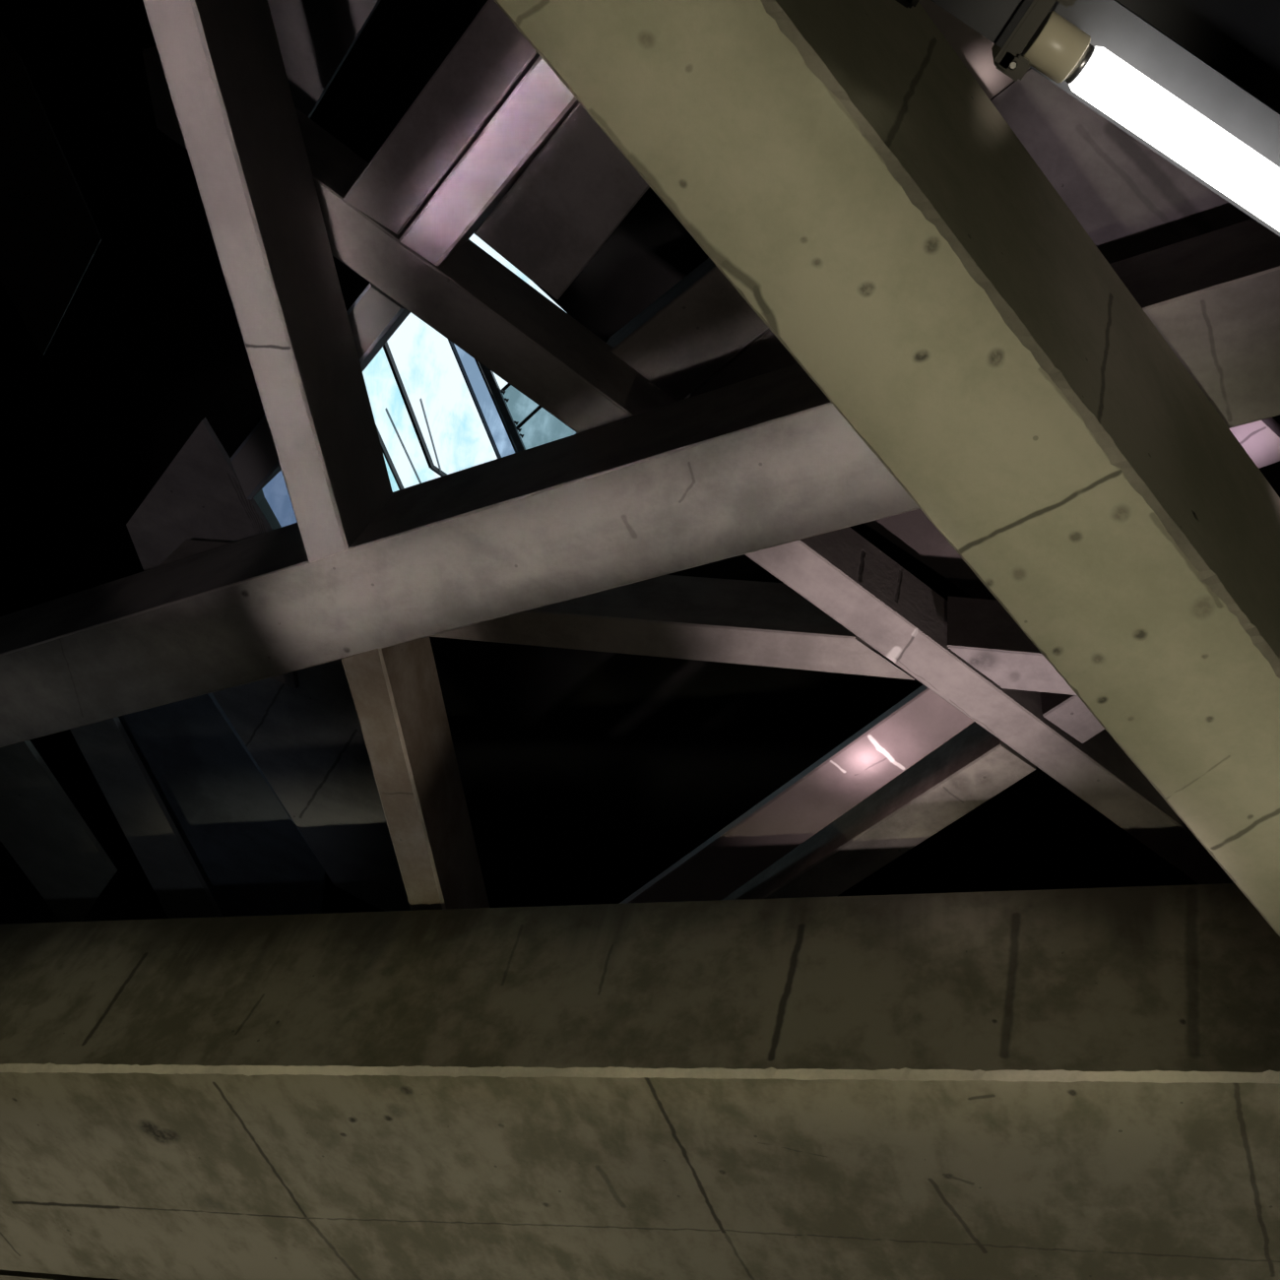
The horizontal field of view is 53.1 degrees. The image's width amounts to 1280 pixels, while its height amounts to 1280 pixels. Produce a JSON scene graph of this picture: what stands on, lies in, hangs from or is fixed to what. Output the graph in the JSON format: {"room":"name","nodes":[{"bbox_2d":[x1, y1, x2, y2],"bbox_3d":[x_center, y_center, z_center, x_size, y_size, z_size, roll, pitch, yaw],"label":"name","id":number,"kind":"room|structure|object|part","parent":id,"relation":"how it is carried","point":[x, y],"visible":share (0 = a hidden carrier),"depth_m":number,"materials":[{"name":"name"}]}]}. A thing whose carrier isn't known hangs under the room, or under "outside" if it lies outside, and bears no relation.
{"room":"concrete building interior","nodes":[
{"label":"concrete building interior","id":0,"kind":"room"},
{"bbox_2d":[0,740,117,922],"bbox_3d":[-2.882,0.983,6.243,0.531,0.030,1.160,-11,-61,20],"label":"panel","id":1,"kind":"object","parent":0,"point":[41,828],"visible":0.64,"depth_m":6.20,"materials":[{"name":"grey concrete"}]},
{"bbox_2d":[0,835,168,924],"bbox_3d":[-2.094,5.431,4.952,13.000,10.800,0.200,21,-56,0],"label":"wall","id":2,"kind":"structure","parent":0,"point":[129,894],"depth_m":8.86,"materials":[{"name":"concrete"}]},
{"bbox_2d":[0,1269,119,1279],"bbox_3d":[-2.251,2.910,5.647,3.186,0.300,1.001,-13,-62,21],"label":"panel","id":3,"kind":"object","parent":2,"relation":"attached to","point":[4,1274],"visible":0.02,"depth_m":5.41,"materials":[{"name":"grey concrete"}]},
{"bbox_2d":[69,716,223,918],"bbox_3d":[-2.442,0.942,6.351,0.309,0.030,1.411,-6,-60,17],"label":"panel","id":4,"kind":"object","parent":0,"point":[128,789],"visible":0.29,"depth_m":6.30,"materials":[{"name":"grey concrete"}]},
{"bbox_2d":[118,693,325,916],"bbox_3d":[-2.003,0.918,6.373,0.777,0.030,1.623,-4,-59,16],"label":"panel","id":5,"kind":"object","parent":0,"point":[250,854],"visible":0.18,"depth_m":6.32,"materials":[{"name":"grey concrete"}]},
{"bbox_2d":[267,0,381,118],"bbox_3d":[-1.022,-1.911,4.180,0.639,0.030,0.698,9,-57,8],"label":"panel","id":6,"kind":"object","parent":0,"point":[315,37],"visible":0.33,"depth_m":4.14,"materials":[{"name":"grey concrete"}]},
{"bbox_2d":[261,233,576,526],"bbox_3d":[-1.529,-1.448,7.394,4.531,0.091,2.446,1,-58,13],"label":"window","id":7,"kind":"structure","parent":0,"point":[438,411],"depth_m":7.40,"materials":[{"name":"glass"}]},
{"bbox_3d":[-2.944,-1.431,7.808,2.508,0.001,2.571,21,-56,0],"label":"pane","id":8,"kind":"part","parent":7,"relation":"part of","materials":[{"name":"glass"}]},
{"bbox_3d":[-1.963,-1.413,7.579,2.014,0.001,2.211,21,-56,0],"label":"pane","id":9,"kind":"part","parent":7,"relation":"part of","materials":[{"name":"glass"}]},
{"bbox_3d":[-1.525,-1.430,7.460,1.603,0.001,2.027,21,-56,0],"label":"pane","id":10,"kind":"part","parent":7,"relation":"part of","materials":[{"name":"glass"}]},
{"bbox_3d":[-1.137,-1.375,7.399,1.729,0.001,2.062,21,-56,0],"label":"pane","id":11,"kind":"part","parent":7,"relation":"part of","materials":[{"name":"glass"}]},
{"bbox_3d":[-0.878,-1.379,7.333,1.542,0.001,1.898,21,-56,0],"label":"pane","id":12,"kind":"part","parent":7,"relation":"part of","materials":[{"name":"glass"}]},
{"bbox_3d":[-0.597,-2.003,6.865,1.054,0.001,1.585,21,-56,0],"label":"pane","id":13,"kind":"part","parent":7,"relation":"part of","materials":[{"name":"glass"}]},
{"bbox_3d":[-0.393,-1.572,7.090,0.674,0.001,1.154,21,-56,0],"label":"pane","id":14,"kind":"part","parent":7,"relation":"part of","materials":[{"name":"glass"}]},
{"bbox_3d":[-0.267,-1.362,7.193,0.773,0.001,1.244,21,-56,0],"label":"pane","id":15,"kind":"part","parent":7,"relation":"part of","materials":[{"name":"glass"}]},
{"bbox_2d":[0,883,1279,1279],"bbox_3d":[0.157,1.622,4.478,10.511,0.745,1.492,-4,-59,16],"label":"girder","id":16,"kind":"object","parent":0,"point":[1075,1083],"visible":1,"depth_m":4.14,"materials":[{"name":"concrete"}]},
{"bbox_2d":[0,0,1279,913],"bbox_3d":[0.957,-2.481,5.657,13.400,0.140,13.400,21,-56,0],"label":"ceiling","id":17,"kind":"structure","parent":0,"point":[586,776],"depth_m":7.46,"materials":[{"name":"concrete"}]},
{"bbox_2d":[895,0,1279,236],"bbox_3d":[1.351,-1.464,2.988,6.000,5.176,0.173,31,-56,-6],"label":"lamp","id":18,"kind":"object","parent":17,"relation":"hanging from","point":[1103,54],"depth_m":0.86,"materials":[{"name":"beige plastic"}]},
{"bbox_3d":[-0.353,-0.775,0.767,1.292,0.090,0.066,31,-56,-6],"label":"fluorescent lamp","id":19,"kind":"part","parent":18,"relation":"part of","materials":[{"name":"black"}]},
{"bbox_3d":[1.364,-1.493,3.022,6.000,5.084,0.160,31,-56,-6],"label":"lamp trunking","id":20,"kind":"part","parent":18,"relation":"part of","materials":[{"name":"grey metal"}]},
{"bbox_2d":[493,0,1279,936],"bbox_3d":[0.278,-1.198,2.651,0.513,0.750,6.066,-34,-71,29],"label":"girder","id":21,"kind":"object","parent":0,"point":[839,162],"visible":1,"depth_m":2.60,"materials":[{"name":"concrete"}]},
{"bbox_2d":[0,218,1279,747],"bbox_3d":[-0.502,-0.335,4.169,9.119,0.430,0.391,-14,-62,21],"label":"girder","id":22,"kind":"object","parent":21,"relation":"on","point":[767,460],"visible":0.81,"depth_m":3.92,"materials":[{"name":"concrete"}]},
{"bbox_2d":[142,0,392,562],"bbox_3d":[-1.222,-2.152,3.168,0.153,0.400,4.230,0,-58,14],"label":"girder","id":23,"kind":"object","parent":22,"relation":"attached to","point":[222,61],"visible":1,"depth_m":3.69,"materials":[{"name":"concrete"}]},
{"bbox_2d":[341,636,489,910],"bbox_3d":[-0.750,1.117,5.123,0.156,0.375,2.798,1,-58,13],"label":"girder","id":24,"kind":"object","parent":22,"relation":"attached to","point":[396,692],"visible":0.47,"depth_m":4.63,"materials":[{"name":"concrete"}]},
{"bbox_2d":[157,539,914,679],"bbox_3d":[-0.447,-0.137,4.754,2.901,0.334,0.154,5,-57,11],"label":"girder","id":25,"kind":"object","parent":22,"relation":"on","point":[686,617],"visible":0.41,"depth_m":4.53,"materials":[{"name":"concrete"}]},
{"bbox_2d":[126,417,298,689],"bbox_3d":[-1.805,-0.352,5.308,0.650,0.030,1.232,7,-57,9],"label":"panel","id":26,"kind":"object","parent":25,"relation":"on","point":[200,495],"visible":0.55,"depth_m":5.16,"materials":[{"name":"grey concrete"}]},
{"bbox_2d":[211,658,410,911],"bbox_3d":[-1.421,0.722,5.959,1.067,0.030,1.683,8,-57,9],"label":"panel","id":27,"kind":"object","parent":26,"relation":"on","point":[306,740],"visible":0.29,"depth_m":5.88,"materials":[{"name":"grey concrete"}]},
{"bbox_2d":[141,46,1234,884],"bbox_3d":[0.714,-0.206,4.420,5.472,0.334,0.184,35,-57,-10],"label":"girder","id":28,"kind":"object","parent":22,"relation":"on","point":[471,298],"visible":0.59,"depth_m":4.24,"materials":[{"name":"concrete"}]},
{"bbox_2d":[230,282,410,500],"bbox_3d":[-1.090,-0.893,4.409,0.141,0.300,0.988,41,-58,-13],"label":"joist","id":29,"kind":"object","parent":28,"relation":"attached to","point":[374,316],"visible":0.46,"depth_m":4.28,"materials":[{"name":"concrete"}]},
{"bbox_2d":[343,0,539,234],"bbox_3d":[-0.179,-1.892,3.547,0.191,0.300,1.918,41,-58,-13],"label":"joist","id":30,"kind":"object","parent":28,"relation":"attached to","point":[491,57],"visible":0.75,"depth_m":3.71,"materials":[{"name":"concrete"}]},
{"bbox_2d":[399,55,578,266],"bbox_3d":[0.005,-1.834,3.539,0.173,0.300,2.049,42,-58,-14],"label":"joist","id":31,"kind":"object","parent":28,"relation":"attached to","point":[540,103],"visible":0.66,"depth_m":3.75,"materials":[{"name":"concrete"}]},
{"bbox_2d":[475,102,649,299],"bbox_3d":[0.151,-1.711,3.668,0.321,0.250,1.661,39,-58,-12],"label":"joist","id":32,"kind":"object","parent":31,"relation":"attached to","point":[579,188],"visible":0.51,"depth_m":3.86,"materials":[{"name":"concrete"}]},
{"bbox_2d":[606,256,768,401],"bbox_3d":[0.635,-1.339,4.059,1.841,0.300,0.286,-33,-70,29],"label":"joist","id":33,"kind":"object","parent":28,"relation":"on","point":[690,332],"visible":0.25,"depth_m":4.22,"materials":[{"name":"concrete"}]},
{"bbox_2d":[918,0,1029,99],"bbox_3d":[1.232,-2.000,3.368,2.277,0.300,0.479,-33,-71,29],"label":"joist","id":34,"kind":"object","parent":33,"relation":"attached to","point":[973,48],"visible":0.02,"depth_m":3.51,"materials":[{"name":"concrete"}]},
{"bbox_2d":[990,67,1252,263],"bbox_3d":[1.709,-1.353,3.688,0.883,0.300,1.225,-31,-70,28],"label":"panel","id":35,"kind":"object","parent":34,"relation":"on","point":[1129,200],"visible":0.15,"depth_m":3.62,"materials":[{"name":"grey concrete"}]},
{"bbox_2d":[1229,417,1279,468],"bbox_3d":[1.812,-0.642,3.790,0.104,0.200,0.233,-36,-72,30],"label":"panel","id":36,"kind":"object","parent":35,"relation":"attached to","point":[1260,439],"visible":0.42,"depth_m":3.72,"materials":[{"name":"grey concrete"}]},
{"bbox_2d":[689,328,797,397],"bbox_3d":[0.800,-1.230,4.136,0.218,0.300,1.520,44,-59,-15],"label":"joist","id":37,"kind":"object","parent":28,"relation":"on","point":[766,353],"visible":0.07,"depth_m":4.25,"materials":[{"name":"concrete"}]},
{"bbox_2d":[863,509,997,600],"bbox_3d":[1.100,-0.507,4.778,1.879,0.300,0.328,32,-56,-8],"label":"joist","id":38,"kind":"object","parent":37,"relation":"attached to","point":[913,532],"visible":0.09,"depth_m":4.72,"materials":[{"name":"concrete"}]},
{"bbox_2d":[619,684,974,903],"bbox_3d":[0.513,0.738,5.021,0.245,0.050,1.954,40,-58,-12],"label":"girder","id":39,"kind":"object","parent":28,"relation":"attached to","point":[922,722],"visible":0.73,"depth_m":4.88,"materials":[{"name":"concrete"}]},
{"bbox_2d":[722,721,1035,899],"bbox_3d":[0.672,0.919,5.153,0.188,0.334,2.143,41,-58,-13],"label":"girder","id":40,"kind":"object","parent":28,"relation":"attached to","point":[974,766],"visible":0.51,"depth_m":4.77,"materials":[{"name":"concrete"}]},
{"bbox_2d":[947,596,1076,695],"bbox_3d":[1.767,0.062,4.336,1.436,0.334,0.152,5,-57,10],"label":"girder","id":41,"kind":"object","parent":28,"relation":"attached to","point":[980,631],"visible":0.29,"depth_m":4.31,"materials":[{"name":"concrete"}]},
{"bbox_2d":[1040,692,1104,743],"bbox_3d":[1.912,-0.139,4.172,0.177,0.334,1.340,42,-58,-14],"label":"girder","id":42,"kind":"object","parent":28,"relation":"attached to","point":[1067,712],"visible":0.15,"depth_m":4.34,"materials":[{"name":"concrete"}]}
]}

